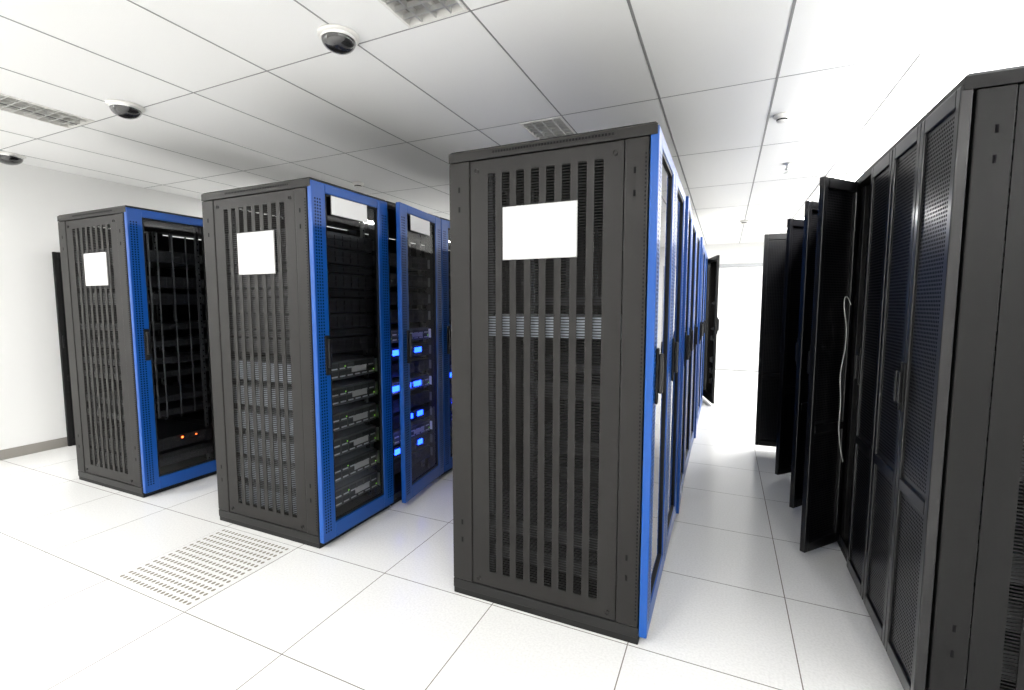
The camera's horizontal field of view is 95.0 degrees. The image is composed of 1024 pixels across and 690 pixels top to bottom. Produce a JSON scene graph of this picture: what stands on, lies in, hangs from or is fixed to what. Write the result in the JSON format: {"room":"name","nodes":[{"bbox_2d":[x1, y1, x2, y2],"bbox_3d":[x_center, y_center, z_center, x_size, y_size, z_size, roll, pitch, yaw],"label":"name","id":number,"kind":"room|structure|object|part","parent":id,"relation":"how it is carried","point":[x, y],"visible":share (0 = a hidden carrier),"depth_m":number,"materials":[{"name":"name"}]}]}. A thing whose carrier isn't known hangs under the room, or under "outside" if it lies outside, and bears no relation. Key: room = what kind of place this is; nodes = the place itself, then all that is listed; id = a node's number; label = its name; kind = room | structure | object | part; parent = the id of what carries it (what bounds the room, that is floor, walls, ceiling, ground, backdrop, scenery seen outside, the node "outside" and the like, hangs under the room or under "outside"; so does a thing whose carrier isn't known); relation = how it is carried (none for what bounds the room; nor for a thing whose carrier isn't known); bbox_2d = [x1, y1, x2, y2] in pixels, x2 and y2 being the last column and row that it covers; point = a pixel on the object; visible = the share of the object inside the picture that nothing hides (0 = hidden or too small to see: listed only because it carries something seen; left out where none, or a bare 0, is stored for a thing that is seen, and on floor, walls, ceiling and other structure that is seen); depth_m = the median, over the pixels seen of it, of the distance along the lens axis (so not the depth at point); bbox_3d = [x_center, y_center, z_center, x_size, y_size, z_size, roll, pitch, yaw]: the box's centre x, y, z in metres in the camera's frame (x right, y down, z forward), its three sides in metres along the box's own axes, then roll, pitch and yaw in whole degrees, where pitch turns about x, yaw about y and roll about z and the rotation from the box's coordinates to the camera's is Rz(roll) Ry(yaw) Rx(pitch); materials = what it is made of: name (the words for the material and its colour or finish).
{"room":"server room","nodes":[
{"label":"server room","id":0,"kind":"room"},
{"bbox_2d":[0,163,449,449],"bbox_3d":[-3.546,-0.505,5.594,0.100,2.650,13.500,2,5,24],"label":"wall","id":1,"kind":"structure","parent":0,"point":[32,408],"depth_m":4.10,"materials":[{"name":"paint"}]},
{"bbox_2d":[0,437,67,459],"bbox_3d":[-3.495,0.775,5.681,0.012,0.085,13.300,2,5,24],"label":"baseboard","id":2,"kind":"structure","parent":1,"relation":"attached to","point":[61,442],"depth_m":4.11,"materials":[{"name":"plastic"}]},
{"bbox_2d":[0,369,903,689],"bbox_3d":[0.142,1.008,4.045,8.200,0.100,13.500,2,5,24],"label":"floor","id":3,"kind":"structure","parent":0,"point":[739,605],"depth_m":2.01,"materials":[{"name":"tile"}]},
{"bbox_2d":[57,205,216,497],"bbox_3d":[-2.716,0.034,3.501,0.879,1.935,0.589,2,5,24],"label":"rack","id":4,"kind":"object","parent":3,"relation":"on","point":[123,402],"visible":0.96,"depth_m":3.30,"materials":[{"name":"black metal"}]},
{"bbox_2d":[52,252,75,445],"bbox_3d":[-3.960,0.030,4.506,0.046,1.770,0.580,2,5,24],"label":"door","id":5,"kind":"structure","parent":4,"relation":"attached to","point":[56,258],"depth_m":4.26,"materials":[{"name":"black metal"}]},
{"bbox_3d":[-3.109,0.006,3.679,0.015,1.800,0.494,2,5,24],"label":"panel","id":6,"kind":"part","parent":4,"relation":"part of","materials":[{"name":"black metal"}]},
{"bbox_3d":[-2.855,0.043,3.248,0.628,1.809,0.007,2,5,24],"label":"panel","id":7,"kind":"part","parent":4,"relation":"part of","materials":[{"name":"black metal"}]},
{"bbox_3d":[-2.341,0.038,3.332,0.056,1.886,0.580,2,5,24],"label":"door","id":8,"kind":"part","parent":4,"relation":"part of","materials":[{"name":"blue metal"}]},
{"bbox_2d":[156,228,212,458],"bbox_3d":[-2.472,-0.012,4.037,0.879,1.935,0.588,2,5,24],"label":"rack","id":9,"kind":"object","parent":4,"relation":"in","point":[164,242],"visible":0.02,"depth_m":4.01,"materials":[{"name":"black metal"}]},
{"bbox_3d":[-2.865,-0.040,4.214,0.015,1.800,0.494,2,5,24],"label":"panel","id":10,"kind":"part","parent":9,"relation":"part of","materials":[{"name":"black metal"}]},
{"bbox_2d":[109,527,296,610],"bbox_3d":[-1.536,1.100,2.376,0.577,0.003,0.577,2,5,24],"label":"floor vent","id":11,"kind":"object","parent":3,"relation":"on","point":[183,577],"depth_m":2.33,"materials":[{"name":"white metal"}]},
{"bbox_2d":[201,177,393,548],"bbox_3d":[-1.254,0.090,2.841,0.879,1.935,0.589,2,5,24],"label":"rack","id":12,"kind":"object","parent":3,"relation":"on","point":[293,430],"visible":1,"depth_m":2.63,"materials":[{"name":"black metal"}]},
{"bbox_3d":[-1.648,0.062,3.018,0.015,1.800,0.494,2,5,24],"label":"panel","id":13,"kind":"part","parent":12,"relation":"part of","materials":[{"name":"black metal"}]},
{"bbox_3d":[-1.393,0.100,2.587,0.628,1.809,0.007,2,5,24],"label":"panel","id":14,"kind":"part","parent":12,"relation":"part of","materials":[{"name":"black metal"}]},
{"bbox_3d":[-0.879,0.094,2.671,0.056,1.886,0.580,2,5,24],"label":"door","id":15,"kind":"part","parent":12,"relation":"part of","materials":[{"name":"blue metal"}]},
{"bbox_2d":[326,201,443,505],"bbox_3d":[-0.978,0.045,3.362,0.951,1.935,0.588,2,5,24],"label":"rack","id":16,"kind":"object","parent":3,"relation":"on","point":[416,438],"visible":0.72,"depth_m":3.31,"materials":[{"name":"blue metal"}]},
{"bbox_3d":[-1.404,0.017,3.553,0.015,1.800,0.494,2,5,24],"label":"panel","id":17,"kind":"part","parent":16,"relation":"part of","materials":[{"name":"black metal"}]},
{"bbox_3d":[-0.598,0.050,3.192,0.056,1.886,0.580,1,5,16],"label":"door","id":18,"kind":"part","parent":16,"relation":"part of","materials":[{"name":"blue metal"}]},
{"bbox_2d":[365,217,452,475],"bbox_3d":[-0.767,-0.002,3.912,0.879,1.935,0.588,2,5,24],"label":"rack","id":19,"kind":"object","parent":3,"relation":"on","point":[445,223],"visible":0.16,"depth_m":3.55,"materials":[{"name":"black metal"}]},
{"bbox_3d":[-1.160,-0.029,4.089,0.015,1.800,0.494,2,5,24],"label":"panel","id":20,"kind":"part","parent":19,"relation":"part of","materials":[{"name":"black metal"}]},
{"bbox_3d":[-0.392,0.002,3.742,0.056,1.886,0.580,2,5,24],"label":"door","id":21,"kind":"part","parent":19,"relation":"part of","materials":[{"name":"blue metal"}]},
{"bbox_2d":[411,236,449,322],"bbox_3d":[-0.507,-0.047,4.440,0.915,1.935,0.588,2,5,24],"label":"rack","id":22,"kind":"object","parent":3,"relation":"on","point":[414,251],"visible":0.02,"depth_m":4.50,"materials":[{"name":"black metal"}]},
{"bbox_3d":[-0.916,-0.075,4.624,0.015,1.800,0.494,2,5,24],"label":"panel","id":23,"kind":"part","parent":22,"relation":"part of","materials":[{"name":"black metal"}]},
{"bbox_2d":[448,246,450,323],"bbox_3d":[-0.279,-0.093,4.982,0.879,1.935,0.588,2,5,24],"label":"rack","id":24,"kind":"object","parent":3,"relation":"on","point":[448,246],"visible":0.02,"depth_m":5.08,"materials":[{"name":"black metal"}]},
{"bbox_2d":[449,121,675,644],"bbox_3d":[0.253,0.151,2.132,0.879,1.935,0.589,2,5,24],"label":"rack","id":25,"kind":"object","parent":3,"relation":"on","point":[585,556],"visible":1,"depth_m":1.87,"materials":[{"name":"black metal"}]},
{"bbox_3d":[-0.140,0.123,2.309,0.015,1.800,0.494,2,5,24],"label":"panel","id":26,"kind":"part","parent":25,"relation":"part of","materials":[{"name":"black metal"}]},
{"bbox_3d":[0.115,0.161,1.879,0.628,1.809,0.007,2,5,24],"label":"panel","id":27,"kind":"part","parent":25,"relation":"part of","materials":[{"name":"black metal"}]},
{"bbox_3d":[0.628,0.155,1.962,0.056,1.886,0.580,2,5,24],"label":"door","id":28,"kind":"part","parent":25,"relation":"part of","materials":[{"name":"blue metal"}]},
{"bbox_3d":[0.617,0.137,1.966,0.001,1.741,0.388,2,5,24],"label":"glass","id":29,"kind":"part","parent":25,"relation":"part of","materials":[{"name":"glass"}]},
{"bbox_2d":[535,171,685,558],"bbox_3d":[0.497,0.105,2.668,0.879,1.935,0.588,2,5,24],"label":"rack","id":30,"kind":"object","parent":3,"relation":"on","point":[680,197],"visible":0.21,"depth_m":2.58,"materials":[{"name":"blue metal"}]},
{"bbox_3d":[0.104,0.077,2.845,0.015,1.800,0.494,2,5,24],"label":"panel","id":31,"kind":"part","parent":30,"relation":"part of","materials":[{"name":"black metal"}]},
{"bbox_3d":[0.484,0.104,2.674,0.844,1.935,0.588,2,5,24],"label":"frame","id":32,"kind":"part","parent":30,"relation":"part of","materials":[{"name":"black metal"}]},
{"bbox_3d":[0.861,0.091,2.501,0.001,1.741,0.388,2,5,24],"label":"glass","id":33,"kind":"part","parent":30,"relation":"part of","materials":[{"name":"glass"}]},
{"bbox_3d":[0.872,0.109,2.498,0.056,1.886,0.580,2,5,24],"label":"door","id":34,"kind":"part","parent":30,"relation":"part of","materials":[{"name":"blue metal"}]},
{"bbox_2d":[560,196,691,513],"bbox_3d":[0.747,0.059,3.200,0.893,1.935,0.588,2,5,24],"label":"rack","id":35,"kind":"object","parent":3,"relation":"on","point":[685,339],"visible":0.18,"depth_m":3.13,"materials":[{"name":"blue metal"}]},
{"bbox_3d":[0.348,0.031,3.380,0.015,1.800,0.494,2,5,24],"label":"panel","id":36,"kind":"part","parent":35,"relation":"part of","materials":[{"name":"black metal"}]},
{"bbox_3d":[0.728,0.059,3.209,0.844,1.935,0.588,2,5,24],"label":"frame","id":37,"kind":"part","parent":35,"relation":"part of","materials":[{"name":"black metal"}]},
{"bbox_3d":[1.123,0.063,3.030,0.056,1.886,0.580,2,5,23],"label":"door","id":38,"kind":"part","parent":35,"relation":"part of","materials":[{"name":"blue metal"}]},
{"bbox_3d":[1.112,0.046,3.033,0.001,1.741,0.388,2,5,23],"label":"glass","id":39,"kind":"part","parent":35,"relation":"part of","materials":[{"name":"glass"}]},
{"bbox_2d":[584,214,696,477],"bbox_3d":[0.985,0.013,3.738,0.879,1.935,0.588,2,5,24],"label":"rack","id":40,"kind":"object","parent":3,"relation":"on","point":[694,226],"visible":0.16,"depth_m":3.69,"materials":[{"name":"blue metal"}]},
{"bbox_3d":[0.972,0.013,3.744,0.844,1.935,0.588,2,5,24],"label":"frame","id":41,"kind":"part","parent":40,"relation":"part of","materials":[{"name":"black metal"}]},
{"bbox_3d":[1.349,-0.001,3.572,0.001,1.741,0.388,2,5,24],"label":"glass","id":42,"kind":"part","parent":40,"relation":"part of","materials":[{"name":"glass"}]},
{"bbox_3d":[1.359,0.017,3.568,0.056,1.886,0.580,2,5,24],"label":"door","id":43,"kind":"part","parent":40,"relation":"part of","materials":[{"name":"blue metal"}]},
{"bbox_2d":[622,228,700,452],"bbox_3d":[1.228,-0.033,4.274,0.879,1.935,0.588,2,5,24],"label":"rack","id":44,"kind":"object","parent":3,"relation":"on","point":[698,234],"visible":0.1,"depth_m":4.23,"materials":[{"name":"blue metal"}]},
{"bbox_3d":[1.592,-0.046,4.107,0.001,1.741,0.388,2,5,24],"label":"glass","id":45,"kind":"part","parent":44,"relation":"part of","materials":[{"name":"glass"}]},
{"bbox_3d":[1.603,-0.029,4.104,0.056,1.886,0.580,2,5,24],"label":"door","id":46,"kind":"part","parent":44,"relation":"part of","materials":[{"name":"blue metal"}]},
{"bbox_2d":[621,237,703,437],"bbox_3d":[1.478,-0.078,4.806,0.893,1.935,0.588,2,5,24],"label":"rack","id":47,"kind":"object","parent":3,"relation":"on","point":[700,326],"visible":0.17,"depth_m":4.41,"materials":[{"name":"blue metal"}]},
{"bbox_3d":[1.459,-0.079,4.815,0.844,1.935,0.588,2,5,24],"label":"frame","id":48,"kind":"part","parent":47,"relation":"part of","materials":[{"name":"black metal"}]},
{"bbox_3d":[1.854,-0.074,4.636,0.056,1.886,0.580,2,5,23],"label":"door","id":49,"kind":"part","parent":47,"relation":"part of","materials":[{"name":"blue metal"}]},
{"bbox_2d":[697,245,705,422],"bbox_3d":[1.716,-0.124,5.344,0.879,1.935,0.588,2,5,24],"label":"rack","id":50,"kind":"object","parent":3,"relation":"on","point":[704,250],"visible":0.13,"depth_m":5.32,"materials":[{"name":"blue metal"}]},
{"bbox_3d":[2.080,-0.138,5.178,0.001,1.741,0.388,2,5,24],"label":"glass","id":51,"kind":"part","parent":50,"relation":"part of","materials":[{"name":"glass"}]},
{"bbox_2d":[700,253,706,410],"bbox_3d":[1.960,-0.170,5.880,0.879,1.935,0.588,2,5,24],"label":"rack","id":52,"kind":"object","parent":3,"relation":"on","point":[704,320],"visible":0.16,"depth_m":5.86,"materials":[{"name":"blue metal"}]},
{"bbox_2d":[703,255,719,403],"bbox_3d":[2.265,-0.214,6.387,1.015,1.935,0.588,2,5,24],"label":"rack","id":53,"kind":"object","parent":3,"relation":"on","point":[712,321],"visible":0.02,"depth_m":6.17,"materials":[{"name":"black metal"}]},
{"bbox_3d":[2.634,-0.228,6.224,0.001,1.741,0.388,1,5,10],"label":"glass","id":54,"kind":"part","parent":53,"relation":"part of","materials":[{"name":"black glass"}]},
{"bbox_2d":[755,233,786,446],"bbox_3d":[2.594,0.019,3.665,1.141,1.935,0.588,2,5,24],"label":"rack","id":55,"kind":"object","parent":3,"relation":"on","point":[774,253],"visible":0.16,"depth_m":4.10,"materials":[{"name":"metal"}]},
{"bbox_2d":[775,218,803,474],"bbox_3d":[2.389,0.067,3.112,1.054,1.935,0.588,2,5,24],"label":"rack","id":56,"kind":"object","parent":3,"relation":"on","point":[795,227],"visible":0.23,"depth_m":3.40,"materials":[{"name":"metal"}]},
{"bbox_2d":[789,180,863,546],"bbox_3d":[2.157,0.113,2.571,1.030,1.935,0.588,2,5,24],"label":"rack","id":57,"kind":"object","parent":3,"relation":"on","point":[803,344],"visible":0.16,"depth_m":2.82,"materials":[{"name":"metal"}]},
{"bbox_3d":[1.846,0.075,2.897,0.289,1.855,0.046,-3,6,-29],"label":"door","id":58,"kind":"part","parent":57,"relation":"part of","materials":[{"name":"black metal"}]},
{"bbox_3d":[1.794,0.103,2.575,0.046,1.855,0.289,2,5,24],"label":"door","id":59,"kind":"part","parent":57,"relation":"part of","materials":[{"name":"black metal"}]},
{"bbox_3d":[2.239,0.117,2.534,0.844,1.935,0.588,2,5,24],"label":"frame","id":60,"kind":"part","parent":57,"relation":"part of","materials":[{"name":"metal"}]},
{"bbox_2d":[800,144,1023,599],"bbox_3d":[1.907,0.159,2.039,1.044,1.935,0.588,2,5,24],"label":"rack","id":61,"kind":"object","parent":3,"relation":"on","point":[839,199],"visible":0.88,"depth_m":2.32,"materials":[{"name":"metal"}]},
{"bbox_3d":[1.597,0.120,2.370,0.289,1.855,0.046,-2,5,-25],"label":"door","id":62,"kind":"part","parent":61,"relation":"part of","materials":[{"name":"black metal"}]},
{"bbox_2d":[838,296,851,461],"bbox_3d":[1.674,0.177,2.371,0.076,0.843,0.030,-1,5,-16],"label":"cable","id":63,"kind":"object","parent":61,"relation":"attached to","point":[845,296],"visible":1,"depth_m":2.36,"materials":[{"name":"grey plastic"}]},
{"bbox_3d":[1.995,0.162,1.999,0.844,1.935,0.588,2,5,24],"label":"frame","id":64,"kind":"part","parent":61,"relation":"part of","materials":[{"name":"metal"}]},
{"bbox_3d":[1.550,0.149,2.040,0.046,1.855,0.289,2,5,24],"label":"door","id":65,"kind":"part","parent":61,"relation":"part of","materials":[{"name":"black metal"}]},
{"bbox_2d":[863,65,1023,689],"bbox_3d":[1.742,0.208,1.468,0.871,1.935,0.588,2,5,24],"label":"rack","id":66,"kind":"object","parent":3,"relation":"on","point":[943,596],"visible":1,"depth_m":1.37,"materials":[{"name":"metal"}]},
{"bbox_3d":[1.426,0.172,1.768,0.046,1.855,0.289,2,5,24],"label":"door","id":67,"kind":"part","parent":66,"relation":"part of","materials":[{"name":"black metal"}]},
{"bbox_3d":[1.306,0.195,1.504,0.046,1.855,0.289,2,5,24],"label":"door","id":68,"kind":"part","parent":66,"relation":"part of","materials":[{"name":"black metal"}]},
{"bbox_3d":[1.639,0.219,1.198,0.628,1.809,0.007,2,5,24],"label":"panel","id":69,"kind":"part","parent":66,"relation":"part of","materials":[{"name":"black metal"}]},
{"bbox_2d":[0,0,1023,244],"bbox_3d":[0.142,-1.606,3.820,8.000,0.152,13.300,2,5,24],"label":"ceiling","id":70,"kind":"structure","parent":0,"point":[233,94],"depth_m":2.56,"materials":[{"name":"tile"}]},
{"bbox_2d":[0,151,25,164],"bbox_3d":[-4.040,-1.486,3.762,0.207,0.078,0.207,2,5,24],"label":"dome security camera","id":71,"kind":"object","parent":70,"relation":"attached to","point":[8,158],"visible":1,"depth_m":3.73,"materials":[{"name":"white plastic"}]},
{"bbox_2d":[0,93,94,128],"bbox_3d":[-3.108,-1.475,2.606,0.310,0.106,1.150,2,5,24],"label":"ceiling light louver","id":72,"kind":"object","parent":70,"relation":"in","point":[5,99],"depth_m":2.95,"materials":[{"name":"silver metal"}]},
{"bbox_2d":[105,99,144,119],"bbox_3d":[-2.336,-1.409,2.838,0.189,0.073,0.189,2,5,24],"label":"dome security camera","id":73,"kind":"object","parent":70,"relation":"attached to","point":[124,109],"visible":1,"depth_m":2.79,"materials":[{"name":"white plastic"}]},
{"bbox_2d":[317,24,359,54],"bbox_3d":[-0.775,-1.347,2.100,0.179,0.071,0.179,2,5,24],"label":"dome security camera","id":74,"kind":"object","parent":70,"relation":"attached to","point":[338,39],"visible":1,"depth_m":2.05,"materials":[{"name":"white plastic"}]},
{"bbox_2d":[352,182,363,187],"bbox_3d":[-1.522,-1.577,4.636,0.110,0.047,0.110,2,5,24],"label":"smoke detector","id":75,"kind":"object","parent":70,"relation":"attached to","point":[356,184],"visible":1,"depth_m":4.61,"materials":[{"name":"white plastic"}]},
{"bbox_2d":[378,0,467,27],"bbox_3d":[-0.549,-1.376,1.449,0.291,0.106,1.150,2,5,24],"label":"ceiling light louver","id":76,"kind":"object","parent":70,"relation":"in","point":[413,13],"depth_m":1.93,"materials":[{"name":"silver metal"}]},
{"bbox_2d":[519,116,575,139],"bbox_3d":[0.418,-1.558,3.572,0.291,0.106,1.150,2,5,24],"label":"ceiling light louver","id":77,"kind":"object","parent":70,"relation":"in","point":[555,126],"depth_m":3.21,"materials":[{"name":"silver metal"}]},
{"bbox_2d":[773,112,790,123],"bbox_3d":[1.714,-1.435,2.976,0.100,0.047,0.100,2,5,24],"label":"smoke detector","id":78,"kind":"object","parent":70,"relation":"attached to","point":[782,117],"visible":1,"depth_m":2.95,"materials":[{"name":"white plastic"}]},
{"bbox_2d":[783,162,792,173],"bbox_3d":[2.346,-1.505,3.994,0.080,0.082,0.080,2,5,24],"label":"sprinkler head","id":79,"kind":"object","parent":70,"relation":"attached to","point":[787,164],"visible":1,"depth_m":3.98},
{"bbox_2d":[704,242,763,370],"bbox_3d":[2.910,-0.883,10.006,8.000,2.650,0.100,2,5,24],"label":"wall","id":80,"kind":"structure","parent":0,"point":[734,253],"depth_m":9.19,"materials":[{"name":"paint"}]},
{"bbox_2d":[715,263,762,370],"bbox_3d":[4.420,-0.542,9.247,1.040,2.100,0.077,2,5,24],"label":"door","id":81,"kind":"structure","parent":80,"relation":"in","point":[747,297],"depth_m":9.22,"materials":[{"name":"white paint"}]},
{"bbox_2d":[859,39,1004,133],"bbox_3d":[2.335,-1.459,2.708,0.300,0.056,1.150,2,5,24],"label":"ceiling light panel","id":82,"kind":"object","parent":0,"point":[933,75],"depth_m":2.59,"materials":[{"name":"white plastic"}]}
]}

